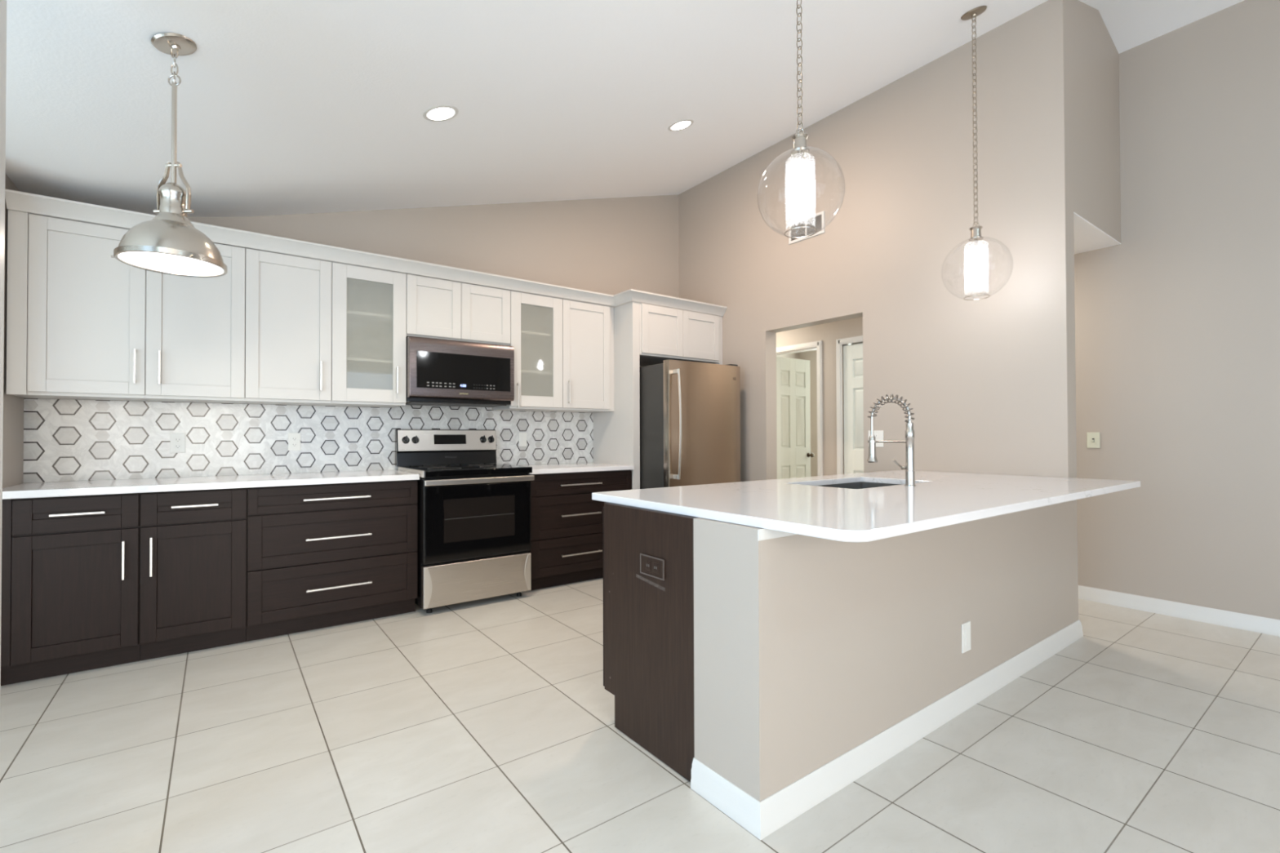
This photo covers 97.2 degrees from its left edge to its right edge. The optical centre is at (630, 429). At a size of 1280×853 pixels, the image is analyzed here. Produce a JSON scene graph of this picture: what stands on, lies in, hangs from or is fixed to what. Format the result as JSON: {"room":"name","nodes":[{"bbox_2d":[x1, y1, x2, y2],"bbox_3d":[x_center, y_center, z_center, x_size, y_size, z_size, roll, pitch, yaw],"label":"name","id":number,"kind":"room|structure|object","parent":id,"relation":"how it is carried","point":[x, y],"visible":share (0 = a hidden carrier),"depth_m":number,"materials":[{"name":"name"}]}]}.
{"room":"kitchen","nodes":[
{"label":"kitchen","id":0,"kind":"room"},
{"bbox_2d":[2,173,24,488],"bbox_3d":[-3.151,-0.032,2.768,0.120,2.466,0.665,0,-1,-36],"label":"wall","id":1,"kind":"structure","parent":0,"point":[13,406],"depth_m":2.86,"materials":[{"name":"beige paint"}]},
{"bbox_2d":[24,195,679,483],"bbox_3d":[-2.021,-0.621,4.083,6.180,3.667,0.115,0,-1,-36],"label":"wall","id":2,"kind":"structure","parent":0,"point":[612,246],"depth_m":4.87,"materials":[{"name":"beige paint"}]},
{"bbox_2d":[6,209,245,404],"bbox_3d":[-2.780,-0.633,3.205,0.972,0.925,0.390,0,-1,-36],"label":"upper cabinet","id":3,"kind":"object","parent":2,"relation":"attached to","point":[83,322],"visible":0.85,"depth_m":3.01,"materials":[{"name":"white paint"}]},
{"bbox_2d":[243,247,331,405],"bbox_3d":[-2.201,-0.630,3.627,0.459,0.925,0.390,0,-1,-36],"label":"upper cabinet","id":4,"kind":"object","parent":2,"relation":"attached to","point":[288,297],"visible":1,"depth_m":3.49,"materials":[{"name":"white paint"}]},
{"bbox_2d":[22,398,593,483],"bbox_3d":[-1.819,0.044,4.144,3.653,0.505,0.009,0,-1,-36],"label":"backsplash","id":5,"kind":"structure","parent":2,"relation":"attached to","point":[65,440],"depth_m":3.66,"materials":[{"name":"tile"}]},
{"bbox_2d":[170,433,185,453],"bbox_3d":[-2.760,0.083,3.446,0.072,0.118,0.008,0,-1,-36],"label":"wall outlet","id":6,"kind":"object","parent":5,"relation":"attached to","point":[177,440],"visible":1,"depth_m":3.44,"materials":[{"name":"white plastic"}]},
{"bbox_2d":[173,444,181,448],"bbox_3d":[-2.759,0.103,3.444,0.034,0.027,0.002,0,-1,-36],"label":"socket","id":7,"kind":"object","parent":6,"relation":"attached to","point":[175,446],"depth_m":3.44,"materials":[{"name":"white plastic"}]},
{"bbox_2d":[174,437,181,442],"bbox_3d":[-2.759,0.063,3.444,0.034,0.027,0.002,0,-1,-36],"label":"socket","id":8,"kind":"object","parent":6,"relation":"attached to","point":[176,439],"depth_m":3.44,"materials":[{"name":"white plastic"}]},
{"bbox_2d":[288,432,300,450],"bbox_3d":[-2.264,0.083,3.808,0.072,0.118,0.008,0,-1,-36],"label":"wall outlet","id":9,"kind":"object","parent":5,"relation":"attached to","point":[294,438],"visible":1,"depth_m":3.81,"materials":[{"name":"white plastic"}]},
{"bbox_2d":[291,436,297,440],"bbox_3d":[-2.263,0.063,3.806,0.034,0.027,0.002,0,-1,-36],"label":"socket","id":10,"kind":"object","parent":9,"relation":"attached to","point":[293,438],"depth_m":3.80,"materials":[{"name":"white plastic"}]},
{"bbox_2d":[291,442,297,446],"bbox_3d":[-2.263,0.103,3.805,0.034,0.027,0.002,0,-1,-36],"label":"socket","id":11,"kind":"object","parent":9,"relation":"attached to","point":[293,444],"depth_m":3.80,"materials":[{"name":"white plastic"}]},
{"bbox_2d":[518,432,526,446],"bbox_3d":[-0.911,0.085,4.794,0.072,0.118,0.008,0,-1,-36],"label":"wall switch","id":12,"kind":"object","parent":5,"relation":"attached to","point":[522,436],"visible":1,"depth_m":4.79,"materials":[{"name":"white plastic"}]},
{"bbox_2d":[324,261,406,407],"bbox_3d":[-1.829,-0.628,3.898,0.460,0.925,0.390,0,-1,-36],"label":"upper cabinet","id":13,"kind":"object","parent":2,"relation":"attached to","point":[369,304],"visible":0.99,"depth_m":3.88,"materials":[{"name":"white paint"}]},
{"bbox_2d":[346,310,392,326],"bbox_3d":[-1.847,-0.774,3.925,0.424,0.018,0.312,0,-1,-36],"label":"shelf","id":14,"kind":"object","parent":13,"relation":"attached to","point":[353,317],"depth_m":3.93,"materials":[{"name":"white paint"}]},
{"bbox_2d":[346,357,392,368],"bbox_3d":[-1.846,-0.464,3.922,0.424,0.018,0.312,0,-1,-36],"label":"shelf","id":15,"kind":"object","parent":13,"relation":"attached to","point":[352,362],"depth_m":3.91,"materials":[{"name":"white paint"}]},
{"bbox_2d":[4,189,727,316],"bbox_3d":[-1.082,-1.119,4.047,4.704,0.080,0.319,0,-1,-36],"label":"crown molding","id":16,"kind":"structure","parent":2,"relation":"attached to","point":[17,201],"depth_m":3.63,"materials":[{"name":"white paint"}]},
{"bbox_2d":[405,273,510,345],"bbox_3d":[-1.342,-0.867,4.280,0.771,0.443,0.369,0,-1,-36],"label":"upper cabinet","id":17,"kind":"object","parent":2,"relation":"attached to","point":[437,308],"visible":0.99,"depth_m":4.11,"materials":[{"name":"white paint"}]},
{"bbox_2d":[405,335,514,407],"bbox_3d":[-1.316,-0.412,4.241,0.770,0.463,0.436,0,-1,-36],"label":"microwave","id":18,"kind":"object","parent":17,"relation":"attached to","point":[439,371],"visible":0.99,"depth_m":4.05,"materials":[{"name":"silver metal"}]},
{"bbox_2d":[492,289,562,411],"bbox_3d":[-0.833,-0.623,4.624,0.457,0.925,0.390,0,-1,-36],"label":"upper cabinet","id":19,"kind":"object","parent":2,"relation":"attached to","point":[535,320],"visible":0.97,"depth_m":4.61,"materials":[{"name":"white paint"}]},
{"bbox_2d":[520,330,552,342],"bbox_3d":[-0.852,-0.769,4.651,0.421,0.018,0.312,0,-1,-36],"label":"shelf","id":20,"kind":"object","parent":19,"relation":"attached to","point":[526,336],"depth_m":4.67,"materials":[{"name":"white paint"}]},
{"bbox_2d":[520,369,552,377],"bbox_3d":[-0.851,-0.459,4.647,0.421,0.018,0.312,0,-1,-36],"label":"shelf","id":21,"kind":"object","parent":19,"relation":"attached to","point":[524,373],"depth_m":4.61,"materials":[{"name":"white paint"}]},
{"bbox_2d":[546,297,613,413],"bbox_3d":[-0.437,-0.621,4.912,0.521,0.925,0.390,0,-1,-36],"label":"upper cabinet","id":22,"kind":"object","parent":2,"relation":"attached to","point":[588,328],"visible":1,"depth_m":4.78,"materials":[{"name":"white paint"}]},
{"bbox_2d":[4,0,1244,253],"bbox_3d":[0.615,-2.024,1.403,7.430,1.505,9.100,0,-1,-36],"label":"ceiling","id":23,"kind":"structure","parent":0,"point":[285,107],"depth_m":2.82,"materials":[{"name":"paint"}]},
{"bbox_2d":[111,32,227,277],"bbox_3d":[-1.590,-0.965,1.960,0.316,0.792,0.307,0,-1,-36],"label":"dome pendant","id":24,"kind":"object","parent":23,"relation":"hanging from","point":[168,243],"visible":1,"depth_m":1.93,"materials":[{"name":"silver metal"}]},
{"bbox_2d":[118,251,223,275],"bbox_3d":[-1.585,-0.574,1.959,0.284,0.006,0.284,0,-1,-36],"label":"diffuser","id":25,"kind":"object","parent":24,"relation":"attached to","point":[172,263],"depth_m":1.94,"materials":[{"name":"white glass"}]},
{"bbox_2d":[422,105,458,121],"bbox_3d":[-0.971,-1.620,2.897,0.173,0.052,0.180,0,-1,-36],"label":"recessed light","id":26,"kind":"object","parent":23,"relation":"in","point":[440,113],"visible":1,"depth_m":2.89,"materials":[{"name":"white paint"}]},
{"bbox_2d":[667,119,693,131],"bbox_3d":[0.348,-2.086,3.875,0.173,0.052,0.180,0,-1,-36],"label":"recessed light","id":27,"kind":"object","parent":23,"relation":"in","point":[683,124],"visible":1,"depth_m":3.87,"materials":[{"name":"white paint"}]},
{"bbox_2d":[757,0,845,238],"bbox_3d":[0.678,-1.354,2.257,0.336,1.144,0.336,0,-1,-36],"label":"globe pendant","id":28,"kind":"object","parent":23,"relation":"hanging from","point":[800,195],"visible":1,"depth_m":2.24,"materials":[{"name":"clear glass"}]},
{"bbox_2d":[795,152,804,176],"bbox_3d":[0.679,-1.063,2.254,0.034,0.097,0.034,0,-1,-36],"label":"bulb","id":29,"kind":"object","parent":28,"relation":"attached to","point":[800,163],"depth_m":2.24,"materials":[{"name":"white glass"}]},
{"bbox_2d":[941,5,1013,300],"bbox_3d":[1.943,-1.555,3.180,0.344,1.632,0.344,0,-1,-36],"label":"globe pendant","id":30,"kind":"object","parent":23,"relation":"hanging from","point":[976,268],"visible":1,"depth_m":3.17,"materials":[{"name":"clear glass"}]},
{"bbox_2d":[972,239,979,257],"bbox_3d":[1.945,-1.024,3.174,0.034,0.097,0.034,0,-1,-36],"label":"bulb","id":31,"kind":"object","parent":30,"relation":"attached to","point":[975,249],"depth_m":3.16,"materials":[{"name":"white glass"}]},
{"bbox_2d":[0,577,1279,852],"bbox_3d":[1.254,1.222,2.260,9.500,0.080,9.800,0,-1,-36],"label":"floor","id":32,"kind":"structure","parent":0,"point":[485,725],"depth_m":2.04,"materials":[{"name":"tile"}]},
{"bbox_2d":[0,493,140,685],"bbox_3d":[-2.891,0.763,2.960,0.528,0.878,0.645,0,-1,-36],"label":"base cabinet","id":33,"kind":"object","parent":32,"relation":"on","point":[70,565],"visible":1,"depth_m":2.74,"materials":[{"name":"brown wood"}]},
{"bbox_2d":[139,488,247,660],"bbox_3d":[-2.493,0.765,3.250,0.454,0.878,0.645,0,-1,-36],"label":"base cabinet","id":34,"kind":"object","parent":32,"relation":"on","point":[193,544],"visible":1,"depth_m":3.01,"materials":[{"name":"brown wood"}]},
{"bbox_2d":[246,480,417,641],"bbox_3d":[-1.934,0.768,3.657,0.926,0.878,0.645,0,-1,-36],"label":"base cabinet","id":35,"kind":"object","parent":32,"relation":"on","point":[320,556],"visible":0.99,"depth_m":3.40,"materials":[{"name":"brown wood"}]},
{"bbox_2d":[2,469,419,499],"bbox_3d":[-2.333,0.309,3.373,1.914,0.036,0.645,0,-1,-36],"label":"countertop","id":36,"kind":"structure","parent":35,"relation":"on","point":[73,488],"depth_m":3.12,"materials":[{"name":"white stone"}]},
{"bbox_2d":[395,429,534,613],"bbox_3d":[-1.211,0.603,4.108,0.776,1.214,0.735,0,-1,-36],"label":"range","id":37,"kind":"object","parent":32,"relation":"on","point":[474,522],"visible":1,"depth_m":3.88,"materials":[{"name":"silver metal"}]},
{"bbox_2d":[403,463,532,477],"bbox_3d":[-1.195,0.293,4.101,0.761,0.044,0.620,0,-1,-36],"label":"cooktop","id":38,"kind":"object","parent":37,"relation":"in","point":[439,470],"depth_m":3.93,"materials":[{"name":"black glass"}]},
{"bbox_2d":[525,469,631,591],"bbox_3d":[-0.532,0.775,4.679,0.936,0.878,0.645,0,-1,-36],"label":"base cabinet","id":39,"kind":"object","parent":32,"relation":"on","point":[566,523],"visible":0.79,"depth_m":4.37,"materials":[{"name":"brown wood"}]},
{"bbox_2d":[520,462,634,474],"bbox_3d":[-0.544,0.318,4.676,0.964,0.036,0.645,0,-1,-36],"label":"countertop","id":40,"kind":"structure","parent":39,"relation":"on","point":[573,467],"depth_m":4.53,"materials":[{"name":"white stone"}]},
{"bbox_2d":[593,301,722,489],"bbox_3d":[0.273,0.075,5.276,1.058,2.287,0.644,0,-1,-36],"label":"refrigerator surround","id":41,"kind":"object","parent":32,"relation":"on","point":[645,335],"visible":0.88,"depth_m":4.90,"materials":[{"name":"white paint"}]},
{"bbox_2d":[639,359,740,488],"bbox_3d":[0.407,0.323,5.041,0.824,1.785,0.968,0,-1,-36],"label":"refrigerator","id":42,"kind":"object","parent":32,"relation":"on","point":[690,411],"visible":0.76,"depth_m":4.67,"materials":[{"name":"silver metal"}]},
{"bbox_2d":[602,484,833,782],"bbox_3d":[1.079,0.747,2.870,2.578,0.886,0.588,0,-1,-36],"label":"base cabinet","id":43,"kind":"object","parent":32,"relation":"on","point":[648,621],"visible":0.14,"depth_m":2.05,"materials":[{"name":"brown wood"}]},
{"bbox_2d":[640,553,665,580],"bbox_3d":[0.081,0.496,2.045,0.009,0.072,0.138,0,-1,-36],"label":"island outlet","id":44,"kind":"object","parent":43,"relation":"attached to","point":[650,566],"visible":1,"depth_m":2.04,"materials":[{"name":"plastic"}]},
{"bbox_2d":[645,560,650,570],"bbox_3d":[0.066,0.496,2.061,0.002,0.034,0.027,0,-1,-36],"label":"socket","id":45,"kind":"object","parent":44,"relation":"attached to","point":[647,562],"depth_m":2.06,"materials":[{"name":"plastic"}]},
{"bbox_2d":[653,562,657,573],"bbox_3d":[0.092,0.496,2.026,0.002,0.034,0.027,0,-1,-36],"label":"socket","id":46,"kind":"object","parent":44,"relation":"attached to","point":[655,564],"depth_m":2.03,"materials":[{"name":"plastic"}]},
{"bbox_2d":[591,470,1140,542],"bbox_3d":[1.244,0.285,2.684,2.582,0.030,1.254,0,-1,-36],"label":"countertop","id":47,"kind":"structure","parent":43,"relation":"on","point":[795,505],"depth_m":2.14,"materials":[{"name":"white stone"}]},
{"bbox_2d":[818,482,897,488],"bbox_3d":[1.189,0.384,2.925,0.758,0.160,0.458,0,-1,-36],"label":"sink","id":48,"kind":"object","parent":47,"relation":"in","point":[853,485],"visible":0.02,"depth_m":3.24,"materials":[{"name":"silver metal"}]},
{"bbox_2d":[866,394,915,486],"bbox_3d":[1.268,0.048,2.774,0.093,0.446,0.242,0,-1,-36],"label":"kitchen faucet","id":49,"kind":"object","parent":47,"relation":"on","point":[909,432],"visible":1,"depth_m":2.71,"materials":[{"name":"silver metal"}]},
{"bbox_2d":[776,352,799,359],"bbox_3d":[2.356,-0.019,6.978,1.970,2.500,2.300,0,-1,-36],"label":"wall","id":50,"kind":"structure","parent":0,"point":[797,355],"depth_m":8.32,"materials":[{"name":"beige paint"}]},
{"bbox_2d":[800,350,817,476],"bbox_3d":[3.193,-0.015,7.588,0.100,2.500,2.300,0,-1,-36],"label":"wall","id":51,"kind":"structure","parent":0,"point":[811,356],"depth_m":8.22,"materials":[{"name":"beige paint"}]},
{"bbox_2d":[678,0,1078,581],"bbox_3d":[1.284,-0.642,4.915,0.140,3.707,4.184,0,-1,-36],"label":"wall","id":52,"kind":"structure","parent":0,"point":[988,384],"depth_m":3.79,"materials":[{"name":"beige paint"}]},
{"bbox_2d":[788,210,824,244],"bbox_3d":[1.431,-1.636,4.590,0.012,0.173,0.340,0,-1,-36],"label":"air vent","id":53,"kind":"object","parent":52,"relation":"in","point":[821,214],"visible":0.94,"depth_m":4.58,"materials":[{"name":"white metal"}]},
{"bbox_2d":[868,430,883,446],"bbox_3d":[1.783,0.067,4.099,0.008,0.118,0.115,0,-1,-36],"label":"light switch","id":54,"kind":"object","parent":52,"relation":"attached to","point":[878,434],"visible":0.52,"depth_m":4.08,"materials":[{"name":"white plastic"}]},
{"bbox_2d":[693,499,1078,801],"bbox_3d":[1.393,0.742,2.560,2.722,0.886,0.279,0,-1,-36],"label":"wall","id":55,"kind":"structure","parent":0,"point":[807,649],"depth_m":1.90,"materials":[{"name":"beige paint"}]},
{"bbox_2d":[757,528,798,541],"bbox_3d":[1.417,0.314,2.411,2.582,0.033,0.002,0,-1,-36],"label":"trim","id":56,"kind":"structure","parent":55,"relation":"attached to","point":[762,534],"depth_m":1.68,"materials":[{"name":"white paint"}]},
{"bbox_2d":[690,619,1083,839],"bbox_3d":[1.400,1.137,2.550,2.757,0.096,0.296,0,-1,-36],"label":"baseboard","id":57,"kind":"structure","parent":55,"relation":"attached to","point":[761,819],"depth_m":1.91,"materials":[{"name":"white paint"}]},
{"bbox_2d":[961,621,970,653],"bbox_3d":[1.437,0.886,2.411,0.075,0.122,0.008,0,-1,-36],"label":"wall outlet","id":58,"kind":"object","parent":55,"relation":"attached to","point":[966,627],"visible":1,"depth_m":2.40,"materials":[{"name":"white plastic"}]},
{"bbox_2d":[776,0,1279,619],"bbox_3d":[3.521,-0.681,3.628,0.100,3.744,8.900,0,-1,-36],"label":"wall","id":59,"kind":"structure","parent":0,"point":[1177,322],"depth_m":3.55,"materials":[{"name":"beige paint"}]},
{"bbox_2d":[776,356,813,479],"bbox_3d":[1.869,0.203,6.402,0.615,2.025,0.102,0,-1,-36],"label":"door","id":60,"kind":"structure","parent":59,"relation":"in","point":[794,455],"depth_m":6.42,"materials":[{"name":"white paint"}]},
{"bbox_2d":[776,340,822,475],"bbox_3d":[1.763,0.163,6.017,0.120,2.117,0.734,0,-1,-36],"label":"trim","id":61,"kind":"structure","parent":59,"relation":"attached to","point":[815,345],"depth_m":5.72,"materials":[{"name":"white paint"}]},
{"bbox_2d":[835,335,862,475],"bbox_3d":[2.304,0.160,5.190,0.020,2.102,0.909,0,-1,-36],"label":"trim","id":62,"kind":"structure","parent":59,"relation":"attached to","point":[839,342],"depth_m":5.52,"materials":[{"name":"white paint"}]},
{"bbox_2d":[843,342,863,474],"bbox_3d":[2.309,0.189,5.193,0.102,2.025,0.785,0,-1,-36],"label":"door","id":63,"kind":"structure","parent":59,"relation":"in","point":[853,393],"depth_m":5.44,"materials":[{"name":"white paint"}]},
{"bbox_2d":[1086,432,1100,448],"bbox_3d":[3.224,0.075,3.932,0.016,0.108,0.072,0,-1,-36],"label":"wall switch","id":64,"kind":"object","parent":59,"relation":"attached to","point":[1092,438],"visible":1,"depth_m":3.93,"materials":[{"name":"beige plastic"}]},
{"bbox_2d":[1078,585,1279,636],"bbox_3d":[3.480,1.144,3.574,0.016,0.092,8.900,0,-1,-36],"label":"baseboard","id":65,"kind":"structure","parent":59,"relation":"attached to","point":[1265,625],"depth_m":3.56,"materials":[{"name":"white paint"}]},
{"bbox_2d":[1071,0,1120,243],"bbox_3d":[2.909,-1.960,3.603,0.930,1.399,0.120,0,-1,-36],"label":"wall header","id":66,"kind":"structure","parent":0,"point":[1095,55],"depth_m":3.53,"materials":[{"name":"beige paint"}]},
{"bbox_3d":[-1.485,-0.054,1.220,0.112,2.466,0.120,0,-1,-36],"label":"wall","id":67,"kind":"structure","parent":0,"visible":0},
{"bbox_2d":[0,0,6,701],"bbox_3d":[-1.432,-0.054,1.258,0.018,2.466,0.140,0,-1,-36],"label":"trim","id":68,"kind":"structure","parent":67,"relation":"attached to","point":[2,2],"depth_m":1.31,"materials":[{"name":"white paint"}]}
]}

